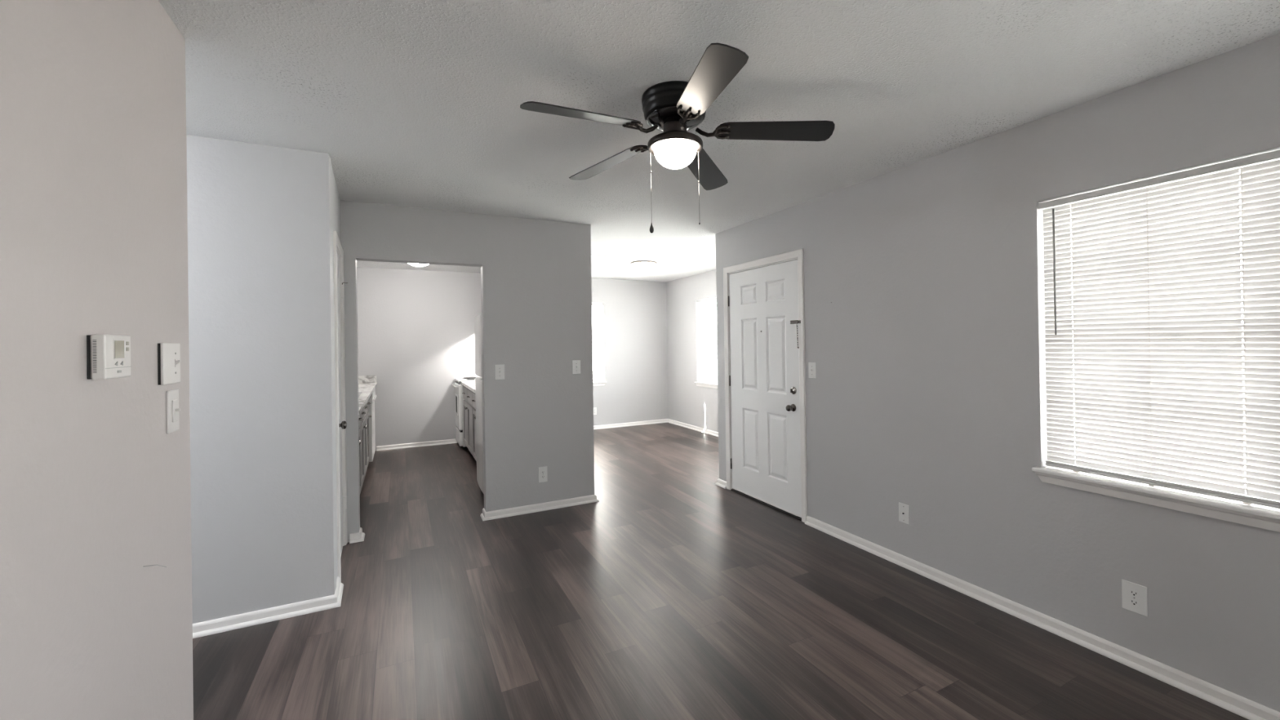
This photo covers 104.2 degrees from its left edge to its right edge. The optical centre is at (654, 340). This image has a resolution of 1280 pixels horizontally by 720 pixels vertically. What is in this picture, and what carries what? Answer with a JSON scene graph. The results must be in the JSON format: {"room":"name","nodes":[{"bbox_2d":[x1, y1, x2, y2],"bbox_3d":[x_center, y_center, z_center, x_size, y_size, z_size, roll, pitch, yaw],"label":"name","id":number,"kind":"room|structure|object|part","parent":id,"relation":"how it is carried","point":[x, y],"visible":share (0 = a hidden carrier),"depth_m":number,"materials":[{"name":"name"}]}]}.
{"room":"empty living room","nodes":[
{"label":"empty living room","id":0,"kind":"room"},
{"bbox_2d":[0,0,193,719],"bbox_3d":[-0.751,0.186,-0.045,0.115,2.440,3.807,-1,0,-27],"label":"wall","id":1,"kind":"structure","parent":0,"point":[95,490],"depth_m":1.14,"materials":[{"name":"grey paint"}]},
{"bbox_2d":[86,333,130,379],"bbox_3d":[-1.300,0.038,1.190,0.034,0.104,0.128,-1,0,-27],"label":"thermostat","id":2,"kind":"object","parent":1,"relation":"attached to","point":[108,356],"visible":1,"depth_m":1.15,"materials":[{"name":"white plastic"}]},
{"bbox_3d":[-1.314,0.038,1.186,0.005,0.100,0.124,-1,0,-27],"label":"plate","id":3,"kind":"part","parent":2,"relation":"part of","materials":[{"name":"black plastic"}]},
{"bbox_3d":[-1.310,0.038,1.187,0.004,0.096,0.121,-1,0,-27],"label":"mounting plate","id":4,"kind":"part","parent":2,"relation":"part of","materials":[{"name":"grey plastic"}]},
{"bbox_2d":[157,342,180,385],"bbox_3d":[-1.474,0.069,1.521,0.024,0.124,0.128,-1,0,-27],"label":"light switch","id":5,"kind":"object","parent":1,"relation":"attached to","point":[168,353],"visible":1,"depth_m":1.50,"materials":[{"name":"white plastic"}]},
{"bbox_2d":[165,388,180,433],"bbox_3d":[-1.488,0.218,1.548,0.020,0.130,0.082,-1,0,-27],"label":"dimmer switch","id":6,"kind":"object","parent":1,"relation":"attached to","point":[171,396],"visible":1,"depth_m":1.53,"materials":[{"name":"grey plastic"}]},
{"bbox_2d":[186,134,336,623],"bbox_3d":[-2.778,0.223,2.221,2.266,2.440,0.100,-1,0,-27],"label":"wall","id":7,"kind":"structure","parent":0,"point":[260,298],"depth_m":2.55,"materials":[{"name":"grey paint"}]},
{"bbox_2d":[192,576,343,638],"bbox_3d":[-2.772,1.413,2.274,2.297,0.059,0.271,-1,0,-27],"label":"baseboard","id":8,"kind":"structure","parent":7,"relation":"attached to","point":[206,628],"depth_m":2.54,"materials":[{"name":"white paint"}]},
{"bbox_2d":[330,163,344,580],"bbox_3d":[-2.057,0.214,3.146,0.100,2.440,0.893,-1,0,-29],"label":"wall","id":9,"kind":"structure","parent":0,"point":[335,200],"depth_m":2.91,"materials":[{"name":"grey paint"}]},
{"bbox_2d":[333,231,347,582],"bbox_3d":[-2.066,0.397,3.218,0.148,2.076,0.715,-1,0,-29],"label":"door","id":10,"kind":"structure","parent":9,"relation":"in","point":[339,291],"depth_m":3.35,"materials":[{"name":"white paint"}]},
{"bbox_3d":[-2.067,0.420,3.218,0.039,2.006,0.602,-1,0,-29],"label":"panel","id":11,"kind":"part","parent":10,"relation":"part of","materials":[{"name":"white paint"}]},
{"bbox_3d":[-2.087,0.420,3.206,0.098,2.030,0.614,-1,0,-29],"label":"frame","id":12,"kind":"part","parent":10,"relation":"part of","materials":[{"name":"white paint"}]},
{"bbox_3d":[-1.911,0.515,3.037,0.055,0.060,0.060,-1,0,-29],"label":"knob","id":13,"kind":"part","parent":10,"relation":"part of","materials":[{"name":"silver metal"}]},
{"bbox_2d":[340,200,594,542],"bbox_3d":[-1.702,0.211,3.876,2.529,2.440,0.115,-1,0,-27],"label":"wall partition","id":14,"kind":"structure","parent":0,"point":[536,276],"depth_m":4.09,"materials":[{"name":"grey paint"}]},
{"bbox_2d":[349,527,364,543],"bbox_3d":[-2.156,1.408,3.612,0.087,0.059,0.140,-1,0,-27],"label":"baseboard","id":15,"kind":"object","parent":14,"relation":"attached to","point":[359,536],"visible":1,"depth_m":3.56,"materials":[{"name":"white paint"}]},
{"bbox_2d":[494,364,504,379],"bbox_3d":[-1.254,0.254,4.030,0.076,0.122,0.017,-1,0,-27],"label":"light switch","id":16,"kind":"object","parent":14,"relation":"attached to","point":[499,369],"visible":1,"depth_m":4.03,"materials":[{"name":"white plastic"}]},
{"bbox_2d":[480,493,599,520],"bbox_3d":[-1.047,1.394,4.397,0.976,0.059,0.530,-1,0,-27],"label":"baseboard","id":17,"kind":"structure","parent":14,"relation":"attached to","point":[505,513],"depth_m":4.15,"materials":[{"name":"white paint"}]},
{"bbox_2d":[537,466,547,482],"bbox_3d":[-0.941,1.124,4.186,0.075,0.128,0.008,-1,0,-27],"label":"wall outlet","id":18,"kind":"object","parent":14,"relation":"attached to","point":[543,475],"visible":1,"depth_m":4.18,"materials":[{"name":"white plastic"}]},
{"bbox_2d":[572,360,580,373],"bbox_3d":[-0.679,0.231,4.324,0.076,0.120,0.017,-1,0,-27],"label":"light switch","id":19,"kind":"object","parent":14,"relation":"attached to","point":[575,363],"visible":1,"depth_m":4.32,"materials":[{"name":"white plastic"}]},
{"bbox_2d":[356,266,668,450],"bbox_3d":[-2.115,0.228,7.569,5.153,2.440,0.150,-1,0,-27],"label":"wall","id":20,"kind":"structure","parent":0,"point":[415,328],"depth_m":7.04,"materials":[{"name":"grey paint"}]},
{"bbox_2d":[358,374,376,383],"bbox_3d":[-3.988,0.512,6.509,0.615,0.100,0.020,-1,0,-27],"label":"backsplash","id":21,"kind":"structure","parent":20,"relation":"attached to","point":[362,379],"depth_m":6.59,"materials":[{"name":"stone"}]},
{"bbox_2d":[376,439,457,451],"bbox_3d":[-3.264,1.433,6.869,1.000,0.059,0.030,-1,0,-27],"label":"baseboard","id":22,"kind":"structure","parent":20,"relation":"attached to","point":[447,441],"depth_m":6.85,"materials":[{"name":"white paint"}]},
{"bbox_2d":[593,407,596,414],"bbox_3d":[-0.975,1.139,8.053,0.071,0.120,0.008,-1,0,-27],"label":"wall outlet","id":23,"kind":"object","parent":20,"relation":"attached to","point":[594,408],"visible":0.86,"depth_m":8.05,"materials":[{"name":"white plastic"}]},
{"bbox_2d":[591,302,606,386],"bbox_3d":[-1.209,0.065,8.009,0.834,1.348,0.191,-1,0,-27],"label":"window","id":24,"kind":"structure","parent":20,"relation":"in","point":[594,383],"depth_m":8.21,"materials":[{"name":"white paint"}]},
{"bbox_3d":[-1.248,-0.265,8.078,0.730,0.628,0.022,-1,0,-27],"label":"sash","id":25,"kind":"part","parent":24,"relation":"part of","materials":[{"name":"white paint"}]},
{"bbox_3d":[-1.228,0.335,8.053,0.730,0.644,0.022,-1,0,-27],"label":"sash","id":26,"kind":"part","parent":24,"relation":"part of","materials":[{"name":"white paint"}]},
{"bbox_3d":[-1.237,0.031,8.064,0.790,1.280,0.060,-1,0,-27],"label":"frame","id":27,"kind":"part","parent":24,"relation":"part of","materials":[{"name":"white paint"}]},
{"bbox_2d":[591,303,603,381],"bbox_3d":[-1.194,0.033,7.982,0.780,1.267,0.036,-1,0,-27],"label":"window blind","id":28,"kind":"object","parent":24,"relation":"attached to","point":[593,331],"visible":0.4,"depth_m":8.11,"materials":[{"name":"grey plastic"}]},
{"bbox_3d":[-1.200,0.681,8.008,0.834,0.020,0.191,-1,0,-27],"label":"sill","id":29,"kind":"part","parent":24,"relation":"part of","materials":[{"name":"white paint"}]},
{"bbox_2d":[593,418,718,436],"bbox_3d":[-0.180,1.387,6.591,2.624,0.059,3.330,-1,0,-27],"label":"baseboard","id":30,"kind":"structure","parent":20,"relation":"attached to","point":[664,420],"depth_m":8.21,"materials":[{"name":"white paint"}]},
{"bbox_2d":[666,270,718,431],"bbox_3d":[1.062,0.180,7.179,0.150,2.440,3.735,-1,0,-27],"label":"wall","id":31,"kind":"structure","parent":0,"point":[689,403],"depth_m":8.04,"materials":[{"name":"grey paint"}]},
{"bbox_2d":[694,299,717,388],"bbox_3d":[0.880,0.032,7.484,0.191,1.348,0.834,-1,0,-27],"label":"window","id":32,"kind":"structure","parent":31,"relation":"in","point":[714,385],"depth_m":7.78,"materials":[{"name":"white paint"}]},
{"bbox_3d":[0.889,0.648,7.482,0.191,0.020,0.834,-1,0,-27],"label":"sill","id":33,"kind":"part","parent":32,"relation":"part of","materials":[{"name":"white paint"}]},
{"bbox_2d":[696,297,717,383],"bbox_3d":[0.852,0.001,7.468,0.036,1.267,0.780,-1,0,-27],"label":"window blind","id":34,"kind":"object","parent":32,"relation":"attached to","point":[711,299],"visible":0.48,"depth_m":7.57,"materials":[{"name":"grey plastic"}]},
{"bbox_3d":[0.864,0.618,7.468,0.022,0.023,0.767,-1,0,-27],"label":"rail","id":35,"kind":"part","parent":34,"relation":"part of","materials":[{"name":"grey plastic"}]},
{"bbox_3d":[0.934,-0.002,7.511,0.060,1.280,0.790,-1,0,-27],"label":"frame","id":36,"kind":"part","parent":32,"relation":"part of","materials":[{"name":"white paint"}]},
{"bbox_3d":[0.928,0.302,7.505,0.022,0.644,0.730,-1,0,-27],"label":"sash","id":37,"kind":"part","parent":32,"relation":"part of","materials":[{"name":"white paint"}]},
{"bbox_3d":[0.942,-0.298,7.519,0.022,0.628,0.730,-1,0,-27],"label":"sash","id":38,"kind":"part","parent":32,"relation":"part of","materials":[{"name":"white paint"}]},
{"bbox_2d":[158,0,1279,281],"bbox_3d":[-0.712,-1.076,3.016,7.200,0.100,9.700,-1,0,-27],"label":"ceiling","id":39,"kind":"structure","parent":0,"point":[411,103],"depth_m":2.01,"materials":[{"name":"white paint"}]},
{"bbox_2d":[408,262,427,266],"bbox_3d":[-2.705,-0.919,5.702,0.364,0.140,0.364,-1,0,-27],"label":"kitchen light","id":40,"kind":"object","parent":39,"relation":"attached to","point":[413,264],"visible":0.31,"depth_m":5.66,"materials":[{"name":"white glass"}]},
{"bbox_2d":[591,254,608,260],"bbox_3d":[-0.755,-1.012,6.037,0.300,0.010,0.300,-1,0,-27],"label":"ceiling light","id":41,"kind":"object","parent":39,"relation":"in","point":[599,257],"visible":0.47,"depth_m":6.01,"materials":[{"name":"white glass"}]},
{"bbox_2d":[631,260,657,268],"bbox_3d":[-0.146,-0.988,6.549,0.344,0.073,0.344,-1,0,-27],"label":"flush light","id":42,"kind":"object","parent":39,"relation":"attached to","point":[640,264],"visible":1,"depth_m":6.44,"materials":[{"name":"white glass"}]},
{"bbox_2d":[520,42,835,233],"bbox_3d":[0.055,-0.750,2.105,1.234,0.579,1.266,-1,0,-27],"label":"ceiling fan","id":43,"kind":"object","parent":39,"relation":"hanging from","point":[672,108],"visible":1,"depth_m":2.05,"materials":[{"name":"black metal"}]},
{"bbox_3d":[-0.273,-0.869,1.920,0.482,0.006,0.134,-5,14,-31],"label":"blade","id":44,"kind":"part","parent":43,"relation":"part of","materials":[{"name":"black wood"}]},
{"bbox_3d":[-0.228,-0.856,2.409,0.482,0.006,0.134,-8,8,41],"label":"blade","id":45,"kind":"part","parent":43,"relation":"part of","materials":[{"name":"black wood"}]},
{"bbox_3d":[-0.017,-0.654,2.134,0.005,0.304,0.005,-1,0,40],"label":"pull chain","id":46,"kind":"part","parent":43,"relation":"part of","materials":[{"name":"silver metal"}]},
{"bbox_3d":[-0.014,-0.483,2.133,0.018,0.047,0.018,-1,0,-27],"label":"pull knob","id":47,"kind":"part","parent":43,"relation":"part of","materials":[{"name":"black"}]},
{"bbox_3d":[0.087,-0.784,2.134,0.186,0.086,0.186,-1,0,-27],"label":"light globe","id":48,"kind":"part","parent":43,"relation":"part of","materials":[{"name":"white glass"}]},
{"bbox_3d":[0.188,-0.657,2.134,0.005,0.305,0.005,-1,0,-5],"label":"pull chain","id":49,"kind":"part","parent":43,"relation":"part of","materials":[{"name":"silver metal"}]},
{"bbox_3d":[0.251,-0.863,2.518,0.134,0.006,0.482,-14,-10,22],"label":"blade","id":50,"kind":"part","parent":43,"relation":"part of","materials":[{"name":"black wood"}]},
{"bbox_3d":[0.178,-0.885,1.726,0.134,0.006,0.482,12,-1,-13],"label":"blade","id":51,"kind":"part","parent":43,"relation":"part of","materials":[{"name":"black wood"}]},
{"bbox_3d":[0.502,-0.881,2.096,0.482,0.006,0.134,2,-12,5],"label":"blade","id":52,"kind":"part","parent":43,"relation":"part of","materials":[{"name":"black wood"}]},
{"bbox_2d":[192,422,1248,719],"bbox_3d":[-0.675,1.454,3.009,7.200,0.080,9.700,-1,0,-27],"label":"floor","id":53,"kind":"structure","parent":0,"point":[676,593],"depth_m":2.42,"materials":[{"name":"wood"}]},
{"bbox_2d":[359,400,371,493],"bbox_3d":[-2.961,1.016,4.502,0.616,0.872,2.150,-1,0,-27],"label":"base cabinet","id":54,"kind":"object","parent":53,"relation":"on","point":[364,415],"visible":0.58,"depth_m":4.79,"materials":[{"name":"grey paint"}]},
{"bbox_3d":[-2.528,1.055,4.240,0.019,0.550,0.414,-1,0,-27],"label":"door","id":55,"kind":"part","parent":54,"relation":"part of","materials":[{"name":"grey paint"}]},
{"bbox_3d":[-2.729,0.679,4.624,0.019,0.160,0.414,-1,0,-27],"label":"drawer","id":56,"kind":"part","parent":54,"relation":"part of","materials":[{"name":"grey paint"}]},
{"bbox_3d":[-2.723,1.059,4.623,0.019,0.550,0.414,-1,0,-27],"label":"door","id":57,"kind":"part","parent":54,"relation":"part of","materials":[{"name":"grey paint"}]},
{"bbox_3d":[-2.924,0.683,5.007,0.019,0.160,0.414,-1,0,-27],"label":"drawer","id":58,"kind":"part","parent":54,"relation":"part of","materials":[{"name":"grey paint"}]},
{"bbox_3d":[-2.919,1.063,5.006,0.019,0.550,0.414,-1,0,-27],"label":"door","id":59,"kind":"part","parent":54,"relation":"part of","materials":[{"name":"grey paint"}]},
{"bbox_3d":[-3.114,1.067,5.389,0.019,0.550,0.414,-1,0,-27],"label":"door","id":60,"kind":"part","parent":54,"relation":"part of","materials":[{"name":"grey paint"}]},
{"bbox_2d":[358,374,377,414],"bbox_3d":[-3.233,0.465,5.034,0.620,0.238,3.335,-1,0,-27],"label":"countertop","id":61,"kind":"structure","parent":54,"relation":"on","point":[366,384],"depth_m":5.78,"materials":[{"name":"stone"}]},
{"bbox_2d":[367,388,376,462],"bbox_3d":[-3.599,1.031,5.787,0.630,0.868,0.690,-1,0,-27],"label":"dishwasher","id":62,"kind":"object","parent":53,"relation":"on","point":[371,399],"visible":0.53,"depth_m":5.61,"materials":[{"name":"white metal"}]},
{"bbox_3d":[-3.366,0.652,5.910,0.065,0.116,0.690,-1,0,-27],"label":"control panel","id":63,"kind":"part","parent":62,"relation":"part of","materials":[{"name":"white plastic"}]},
{"bbox_2d":[452,377,475,449],"bbox_3d":[-2.415,0.906,6.979,0.755,1.090,0.581,-1,0,-27],"label":"stove","id":64,"kind":"object","parent":53,"relation":"on","point":[459,398],"visible":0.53,"depth_m":6.62,"materials":[{"name":"white metal"}]},
{"bbox_3d":[-2.716,0.875,6.826,0.007,0.260,0.315,-1,0,-27],"label":"window trim","id":65,"kind":"part","parent":64,"relation":"part of","materials":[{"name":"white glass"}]},
{"bbox_3d":[-2.695,0.887,6.837,0.042,0.610,0.555,-1,0,-27],"label":"oven door","id":66,"kind":"part","parent":64,"relation":"part of","materials":[{"name":"white metal"}]},
{"bbox_3d":[-2.688,1.308,6.836,0.040,0.183,0.555,-1,0,-27],"label":"drawer","id":67,"kind":"part","parent":64,"relation":"part of","materials":[{"name":"white metal"}]},
{"bbox_2d":[454,377,475,382],"bbox_3d":[-2.401,0.539,6.990,0.712,0.022,0.581,-1,0,-27],"label":"cooktop","id":68,"kind":"object","parent":64,"relation":"in","point":[460,380],"depth_m":6.73,"materials":[{"name":"white"}]},
{"bbox_2d":[462,386,476,461],"bbox_3d":[-1.819,1.003,5.879,0.696,0.872,1.905,-1,0,-27],"label":"base cabinet","id":69,"kind":"object","parent":53,"relation":"on","point":[469,397],"visible":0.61,"depth_m":5.99,"materials":[{"name":"grey paint"}]},
{"bbox_3d":[-2.422,0.679,6.377,0.019,0.160,0.460,-1,0,-27],"label":"drawer","id":70,"kind":"part","parent":69,"relation":"part of","materials":[{"name":"grey paint"}]},
{"bbox_3d":[-2.416,1.059,6.376,0.019,0.550,0.460,-1,0,-27],"label":"door","id":71,"kind":"part","parent":69,"relation":"part of","materials":[{"name":"grey paint"}]},
{"bbox_2d":[461,381,475,393],"bbox_3d":[-1.820,0.547,5.886,0.689,0.037,1.910,-1,0,-27],"label":"countertop","id":72,"kind":"structure","parent":69,"relation":"on","point":[470,385],"depth_m":6.03,"materials":[{"name":"stone"}]},
{"bbox_3d":[-2.205,0.675,5.953,0.019,0.160,0.460,-1,0,-27],"label":"drawer","id":73,"kind":"part","parent":69,"relation":"part of","materials":[{"name":"grey paint"}]},
{"bbox_3d":[-2.200,1.055,5.952,0.019,0.550,0.460,-1,0,-27],"label":"door","id":74,"kind":"part","parent":69,"relation":"part of","materials":[{"name":"grey paint"}]},
{"bbox_3d":[-1.989,0.670,5.529,0.019,0.160,0.460,-1,0,-27],"label":"drawer","id":75,"kind":"part","parent":69,"relation":"part of","materials":[{"name":"grey paint"}]},
{"bbox_3d":[-1.983,1.050,5.528,0.019,0.550,0.460,-1,0,-27],"label":"door","id":76,"kind":"part","parent":69,"relation":"part of","materials":[{"name":"grey paint"}]},
{"bbox_2d":[474,313,484,493],"bbox_3d":[-1.270,0.591,4.679,0.760,1.672,0.700,-1,0,-27],"label":"refrigerator","id":77,"kind":"object","parent":53,"relation":"on","point":[477,319],"visible":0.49,"depth_m":4.53,"materials":[{"name":"white metal"}]},
{"bbox_3d":[-1.572,0.043,4.530,0.060,0.567,0.700,-1,0,-27],"label":"door","id":78,"kind":"part","parent":77,"relation":"part of","materials":[{"name":"white metal"}]},
{"bbox_3d":[-1.560,0.854,4.528,0.060,1.005,0.700,-1,0,-27],"label":"door","id":79,"kind":"part","parent":77,"relation":"part of","materials":[{"name":"white metal"}]},
{"bbox_2d":[715,33,1279,711],"bbox_3d":[1.956,0.153,2.370,0.150,2.440,5.645,-1,0,-27],"label":"wall","id":80,"kind":"structure","parent":0,"point":[927,394],"depth_m":2.56,"materials":[{"name":"grey paint"}]},
{"bbox_2d":[715,478,726,488],"bbox_3d":[0.697,1.369,4.823,0.170,0.059,0.169,-1,0,-27],"label":"baseboard","id":81,"kind":"structure","parent":80,"relation":"attached to","point":[722,483],"depth_m":4.78,"materials":[{"name":"white paint"}]},
{"bbox_2d":[723,248,807,522],"bbox_3d":[0.950,0.349,4.279,0.208,2.089,1.043,-1,0,-27],"label":"door","id":82,"kind":"structure","parent":80,"relation":"in","point":[766,435],"depth_m":4.20,"materials":[{"name":"white paint"}]},
{"bbox_3d":[0.977,0.378,4.293,0.148,2.030,0.924,-1,0,-27],"label":"frame","id":83,"kind":"part","parent":82,"relation":"part of","materials":[{"name":"white paint"}]},
{"bbox_3d":[1.061,0.529,3.909,0.065,0.060,0.060,-1,0,-27],"label":"knob","id":84,"kind":"part","parent":82,"relation":"part of","materials":[{"name":"silver metal"}]},
{"bbox_2d":[795,320,800,348],"bbox_3d":[1.099,-0.048,3.821,0.021,0.215,0.035,-1,0,-27],"label":"chain","id":85,"kind":"object","parent":82,"relation":"hanging from","point":[798,321],"visible":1,"depth_m":3.82,"materials":[{"name":"silver metal"}]},
{"bbox_2d":[808,362,816,378],"bbox_3d":[1.171,0.223,3.725,0.017,0.118,0.074,-1,0,-27],"label":"light switch","id":86,"kind":"object","parent":80,"relation":"attached to","point":[811,366],"visible":1,"depth_m":3.72,"materials":[{"name":"white plastic"}]},
{"bbox_2d":[898,502,909,524],"bbox_3d":[1.526,1.060,3.058,0.012,0.117,0.070,-1,0,-27],"label":"cable plate","id":87,"kind":"object","parent":80,"relation":"attached to","point":[904,509],"visible":1,"depth_m":3.06,"materials":[{"name":"white plastic"}]},
{"bbox_2d":[804,515,1279,719],"bbox_3d":[2.160,1.339,1.803,0.030,0.059,4.452,-1,0,-27],"label":"baseboard","id":88,"kind":"structure","parent":80,"relation":"attached to","point":[1247,708],"depth_m":2.26,"materials":[{"name":"white paint"}]},
{"bbox_2d":[1121,579,1147,617],"bbox_3d":[2.018,1.083,2.098,0.008,0.122,0.082,-1,0,-27],"label":"wall outlet","id":89,"kind":"object","parent":80,"relation":"attached to","point":[1134,596],"visible":1,"depth_m":2.10,"materials":[{"name":"white plastic"}]},
{"bbox_2d":[1128,589,1139,597],"bbox_3d":[2.016,1.063,2.097,0.003,0.023,0.034,-1,0,-27],"label":"receptacle","id":90,"kind":"object","parent":89,"relation":"attached to","point":[1132,593],"depth_m":2.10,"materials":[{"name":"white plastic"}]},
{"bbox_2d":[1128,598,1139,606],"bbox_3d":[2.017,1.102,2.097,0.003,0.023,0.034,-1,0,-27],"label":"receptacle","id":91,"kind":"object","parent":89,"relation":"attached to","point":[1132,602],"depth_m":2.10,"materials":[{"name":"white plastic"}]},
{"bbox_2d":[1031,169,1279,532],"bbox_3d":[2.078,-0.001,2.080,0.191,1.348,0.829,-1,0,-27],"label":"window","id":92,"kind":"structure","parent":80,"relation":"in","point":[1263,517],"depth_m":1.99,"materials":[{"name":"white paint"}]},
{"bbox_3d":[2.087,0.615,2.078,0.191,0.020,0.829,-1,0,-27],"label":"sill","id":93,"kind":"part","parent":92,"relation":"part of","materials":[{"name":"white paint"}]},
{"bbox_2d":[1038,150,1279,508],"bbox_3d":[2.043,-0.032,2.062,0.051,1.267,0.775,-1,0,-27],"label":"window blind","id":94,"kind":"object","parent":92,"relation":"attached to","point":[1156,368],"visible":1,"depth_m":2.00,"materials":[{"name":"white plastic"}]},
{"bbox_3d":[1.934,-0.016,2.298,0.030,1.241,0.016,-1,0,-27],"label":"ladder cord","id":95,"kind":"part","parent":94,"relation":"part of","materials":[{"name":"white fabric"}]},
{"bbox_3d":[2.053,-0.019,2.067,0.030,1.241,0.016,-1,0,-27],"label":"ladder cord","id":96,"kind":"part","parent":94,"relation":"part of","materials":[{"name":"white fabric"}]},
{"bbox_3d":[2.062,0.585,2.065,0.022,0.023,0.762,-1,0,-27],"label":"rail","id":97,"kind":"part","parent":94,"relation":"part of","materials":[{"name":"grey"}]},
{"bbox_3d":[2.171,-0.021,1.835,0.030,1.241,0.016,-1,0,-27],"label":"ladder cord","id":98,"kind":"part","parent":94,"relation":"part of","materials":[{"name":"white fabric"}]},
{"label":"outside","id":99,"kind":"structure","parent":0,"visible":0},
{"bbox_2d":[592,359,1246,487],"bbox_3d":[2.206,1.782,6.722,70.000,0.200,70.000,-1,0,-27],"label":"ground","id":100,"kind":"structure","parent":99,"point":[713,362],"depth_m":25.61,"materials":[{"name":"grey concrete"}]}
]}

